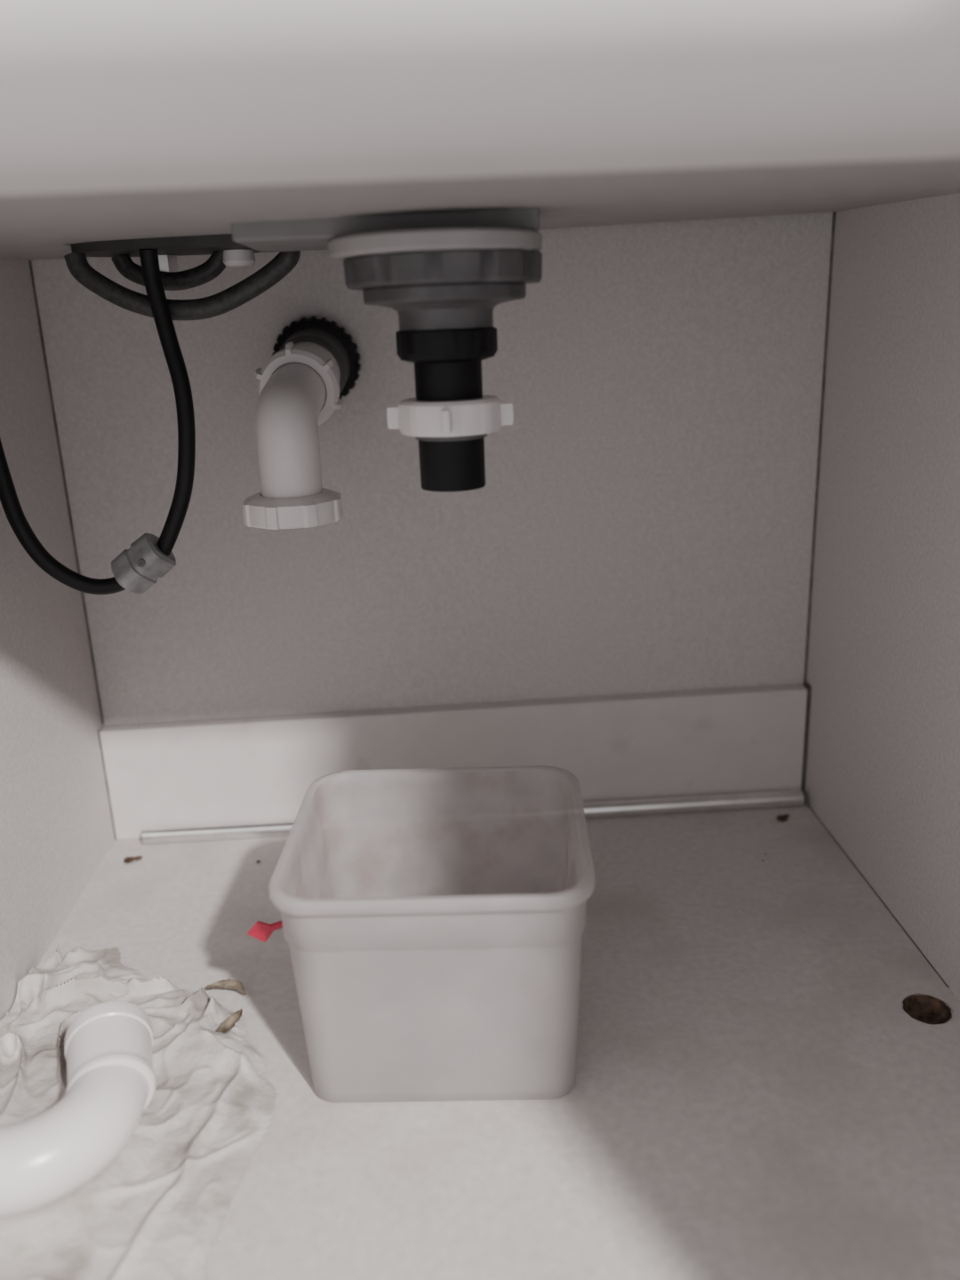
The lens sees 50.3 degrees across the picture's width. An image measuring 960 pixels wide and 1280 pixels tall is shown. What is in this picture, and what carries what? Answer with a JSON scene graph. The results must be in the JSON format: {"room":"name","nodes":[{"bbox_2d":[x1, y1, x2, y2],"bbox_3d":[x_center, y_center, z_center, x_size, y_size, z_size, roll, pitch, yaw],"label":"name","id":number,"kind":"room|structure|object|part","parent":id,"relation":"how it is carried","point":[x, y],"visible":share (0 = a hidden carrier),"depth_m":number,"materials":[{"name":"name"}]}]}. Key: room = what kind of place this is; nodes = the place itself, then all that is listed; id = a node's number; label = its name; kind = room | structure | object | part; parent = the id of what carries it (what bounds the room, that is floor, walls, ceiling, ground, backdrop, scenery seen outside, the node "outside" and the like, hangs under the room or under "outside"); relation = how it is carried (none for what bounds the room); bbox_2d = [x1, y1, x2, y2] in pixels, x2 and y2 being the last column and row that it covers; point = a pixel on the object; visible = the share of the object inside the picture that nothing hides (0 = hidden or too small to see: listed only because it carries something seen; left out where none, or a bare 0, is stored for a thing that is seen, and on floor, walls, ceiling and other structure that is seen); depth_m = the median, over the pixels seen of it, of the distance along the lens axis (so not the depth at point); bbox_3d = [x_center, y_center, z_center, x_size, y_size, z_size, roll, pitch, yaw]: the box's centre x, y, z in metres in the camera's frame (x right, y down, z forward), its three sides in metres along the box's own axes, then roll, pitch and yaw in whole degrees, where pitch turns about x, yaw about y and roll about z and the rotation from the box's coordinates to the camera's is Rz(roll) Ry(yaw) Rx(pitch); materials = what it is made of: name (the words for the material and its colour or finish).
{"room":"under-sink cabinet","nodes":[
{"label":"under-sink cabinet","id":0,"kind":"room"},
{"bbox_2d":[0,256,114,1020],"bbox_3d":[-0.346,-0.106,0.560,0.016,0.818,0.580,-3,17,-2],"label":"wall","id":1,"kind":"structure","parent":0,"point":[56,826],"depth_m":0.78,"materials":[{"name":"white laminate"}]},
{"bbox_2d":[28,260,103,724],"bbox_3d":[-0.352,-0.254,0.817,0.001,0.691,0.002,-3,17,-2],"label":"trim","id":2,"kind":"structure","parent":1,"relation":"attached to","point":[29,261],"depth_m":0.85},
{"bbox_2d":[97,729,116,839],"bbox_3d":[-0.337,0.132,0.924,0.001,0.109,0.002,-3,17,-2],"label":"trim","id":3,"kind":"structure","parent":1,"relation":"attached to","point":[98,730],"depth_m":0.92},
{"bbox_2d":[31,211,832,727],"bbox_3d":[-0.030,-0.211,0.855,0.675,0.818,0.010,-3,17,-2],"label":"wall","id":4,"kind":"structure","parent":0,"point":[642,520],"depth_m":0.88,"materials":[{"name":"white laminate"}]},
{"bbox_2d":[241,316,360,529],"bbox_3d":[-0.133,-0.169,0.760,0.072,0.137,0.197,-2,17,1],"label":"pipe","id":5,"kind":"object","parent":4,"relation":"attached to","point":[314,363],"visible":1,"depth_m":0.70,"materials":[{"name":"white plastic"}]},
{"bbox_2d":[278,328,350,403],"bbox_3d":[-0.133,-0.212,0.803,0.059,0.063,0.066,-3,17,-2],"label":"socket","id":6,"kind":"object","parent":5,"relation":"attached to","point":[334,343],"depth_m":0.80,"materials":[{"name":"white plastic"}]},
{"bbox_2d":[99,684,807,839],"bbox_3d":[-0.018,0.112,0.943,0.639,0.112,0.015,-3,17,-2],"label":"baseboard","id":7,"kind":"structure","parent":4,"relation":"attached to","point":[747,740],"depth_m":0.93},
{"bbox_2d":[0,0,959,260],"bbox_3d":[-0.026,-0.364,0.494,0.642,0.310,0.577,-3,17,-2],"label":"sink","id":8,"kind":"object","parent":4,"relation":"attached to","point":[172,127],"visible":0.94,"depth_m":0.30,"materials":[{"name":"white ceramic"}]},
{"bbox_2d":[0,248,195,594],"bbox_3d":[-0.264,-0.142,0.685,0.145,0.232,0.032,-3,17,-2],"label":"hose","id":9,"kind":"object","parent":8,"relation":"attached to","point":[149,557],"visible":1,"depth_m":0.69,"materials":[{"name":"black rubber"}]},
{"bbox_2d":[111,250,225,290],"bbox_3d":[-0.209,-0.254,0.698,0.082,0.028,0.012,-3,17,-2],"label":"supply hose","id":10,"kind":"object","parent":8,"relation":"attached to","point":[209,270],"visible":0.84,"depth_m":0.69,"materials":[{"name":"black rubber"}]},
{"bbox_2d":[64,250,300,320],"bbox_3d":[-0.194,-0.236,0.677,0.154,0.047,0.013,-3,17,-2],"label":"supply hose","id":11,"kind":"object","parent":8,"relation":"attached to","point":[263,279],"visible":0.96,"depth_m":0.67,"materials":[{"name":"black rubber"}]},
{"bbox_2d":[158,249,255,271],"bbox_3d":[-0.190,-0.256,0.701,0.080,0.018,0.022,4,19,20],"label":"connector","id":12,"kind":"object","parent":8,"relation":"attached to","point":[231,258],"visible":0.81,"depth_m":0.69,"materials":[{"name":"silver metal"}]},
{"bbox_2d":[328,227,542,491],"bbox_3d":[-0.023,-0.160,0.599,0.121,0.141,0.121,-3,17,-2],"label":"sink drain","id":13,"kind":"object","parent":8,"relation":"attached to","point":[444,286],"visible":1,"depth_m":0.57,"materials":[{"name":"grey plastic"}]},
{"bbox_2d":[362,281,526,330],"bbox_3d":[-0.020,-0.191,0.590,0.094,0.024,0.094,-3,17,-2],"label":"sink drain","id":14,"kind":"object","parent":13,"relation":"on","point":[420,306],"depth_m":0.56,"materials":[{"name":"grey plastic"}]},
{"bbox_2d":[414,433,487,441],"bbox_3d":[-0.017,-0.123,0.611,0.045,0.004,0.045,-3,17,-2],"label":"washer","id":15,"kind":"object","parent":13,"relation":"in","point":[421,437],"depth_m":0.59,"materials":[{"name":"grey plastic"}]},
{"bbox_2d":[803,211,835,686],"bbox_3d":[0.290,-0.234,0.860,0.002,0.800,0.002,-3,17,-2],"label":"trim","id":16,"kind":"structure","parent":4,"relation":"attached to","point":[834,212],"depth_m":0.88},
{"bbox_2d":[36,801,959,1279],"bbox_3d":[-0.003,0.258,0.693,0.643,0.018,0.588,-3,17,-2],"label":"floor","id":17,"kind":"structure","parent":0,"point":[755,1094],"depth_m":0.61,"materials":[{"name":"laminate"}]},
{"bbox_2d":[123,856,135,863],"bbox_3d":[-0.309,0.193,0.900,0.010,0.005,0.011,-3,17,-2],"label":"crumb","id":18,"kind":"object","parent":17,"relation":"on","point":[127,860],"visible":1,"depth_m":0.90,"materials":[{"name":"brown food"}]},
{"bbox_2d":[0,943,276,1279],"bbox_3d":[-0.222,0.272,0.611,0.196,0.020,0.341,-3,17,-2],"label":"cloth","id":19,"kind":"object","parent":17,"relation":"on","point":[156,1211],"visible":0.76,"depth_m":0.59,"materials":[{"name":"white fabric"}]},
{"bbox_2d":[0,1000,155,1216],"bbox_3d":[-0.238,0.260,0.559,0.142,0.053,0.102,-14,21,-33],"label":"trap","id":20,"kind":"object","parent":19,"relation":"on","point":[49,1155],"visible":1,"depth_m":0.54,"materials":[{"name":"white plastic"}]},
{"bbox_2d":[64,1000,155,1109],"bbox_3d":[-0.216,0.247,0.597,0.050,0.053,0.054,-8,18,-19],"label":"socket","id":21,"kind":"object","parent":20,"relation":"attached to","point":[108,1045],"depth_m":0.58,"materials":[{"name":"white plastic"}]},
{"bbox_2d":[206,978,246,1033],"bbox_3d":[-0.171,0.249,0.690,0.026,0.006,0.062,-7,18,-13],"label":"paper scrap","id":22,"kind":"object","parent":19,"relation":"on","point":[232,1020],"visible":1,"depth_m":0.71,"materials":[{"name":"beige paper"}]},
{"bbox_2d":[134,856,143,860],"bbox_3d":[-0.302,0.193,0.903,0.007,0.003,0.008,-3,17,-2],"label":"crumb","id":23,"kind":"object","parent":17,"relation":"on","point":[137,858],"visible":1,"depth_m":0.90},
{"bbox_2d":[247,765,595,1103],"bbox_3d":[-0.035,0.185,0.650,0.206,0.149,0.170,-2,17,2],"label":"storage container","id":24,"kind":"object","parent":17,"relation":"on","point":[433,922],"visible":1,"depth_m":0.59,"materials":[{"name":"white plastic"}]},
{"bbox_3d":[-0.117,0.170,0.611,0.016,0.009,0.004,-2,17,2],"label":"clip stem","id":25,"kind":"part","parent":24,"relation":"part of","materials":[{"name":"red plastic"}]},
{"bbox_2d":[142,790,804,844],"bbox_3d":[-0.003,0.163,0.942,0.607,0.015,0.015,-3,17,-2],"label":"chrome rail","id":26,"kind":"object","parent":17,"relation":"on","point":[280,828],"visible":0.66,"depth_m":0.94,"materials":[{"name":"silver metal"}]},
{"bbox_2d":[776,814,787,821],"bbox_3d":[0.275,0.161,0.929,0.010,0.005,0.011,-3,17,-2],"label":"crumb","id":27,"kind":"object","parent":17,"relation":"on","point":[782,818],"visible":1,"depth_m":0.93,"materials":[{"name":"brown food"}]},
{"bbox_2d":[901,993,952,1024],"bbox_3d":[0.295,0.248,0.676,0.031,0.010,0.031,-3,17,-2],"label":"drilled hole","id":28,"kind":"object","parent":17,"relation":"on","point":[922,1008],"visible":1,"depth_m":0.68,"materials":[{"name":"brown wood"}]},
{"bbox_2d":[804,192,959,1001],"bbox_3d":[0.312,-0.139,0.583,0.016,0.818,0.588,-3,17,-2],"label":"wall","id":29,"kind":"structure","parent":0,"point":[883,767],"depth_m":0.74,"materials":[{"name":"white laminate"}]},
{"bbox_2d":[800,681,811,797],"bbox_3d":[0.303,0.095,0.955,0.002,0.114,0.014,-3,17,-2],"label":"trim","id":30,"kind":"structure","parent":29,"relation":"attached to","point":[807,685],"depth_m":0.95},
{"bbox_2d":[804,800,948,987],"bbox_3d":[0.312,0.194,0.830,0.001,0.001,0.284,-3,17,-2],"label":"trim","id":31,"kind":"structure","parent":29,"relation":"attached to","point":[936,972],"depth_m":0.80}
]}

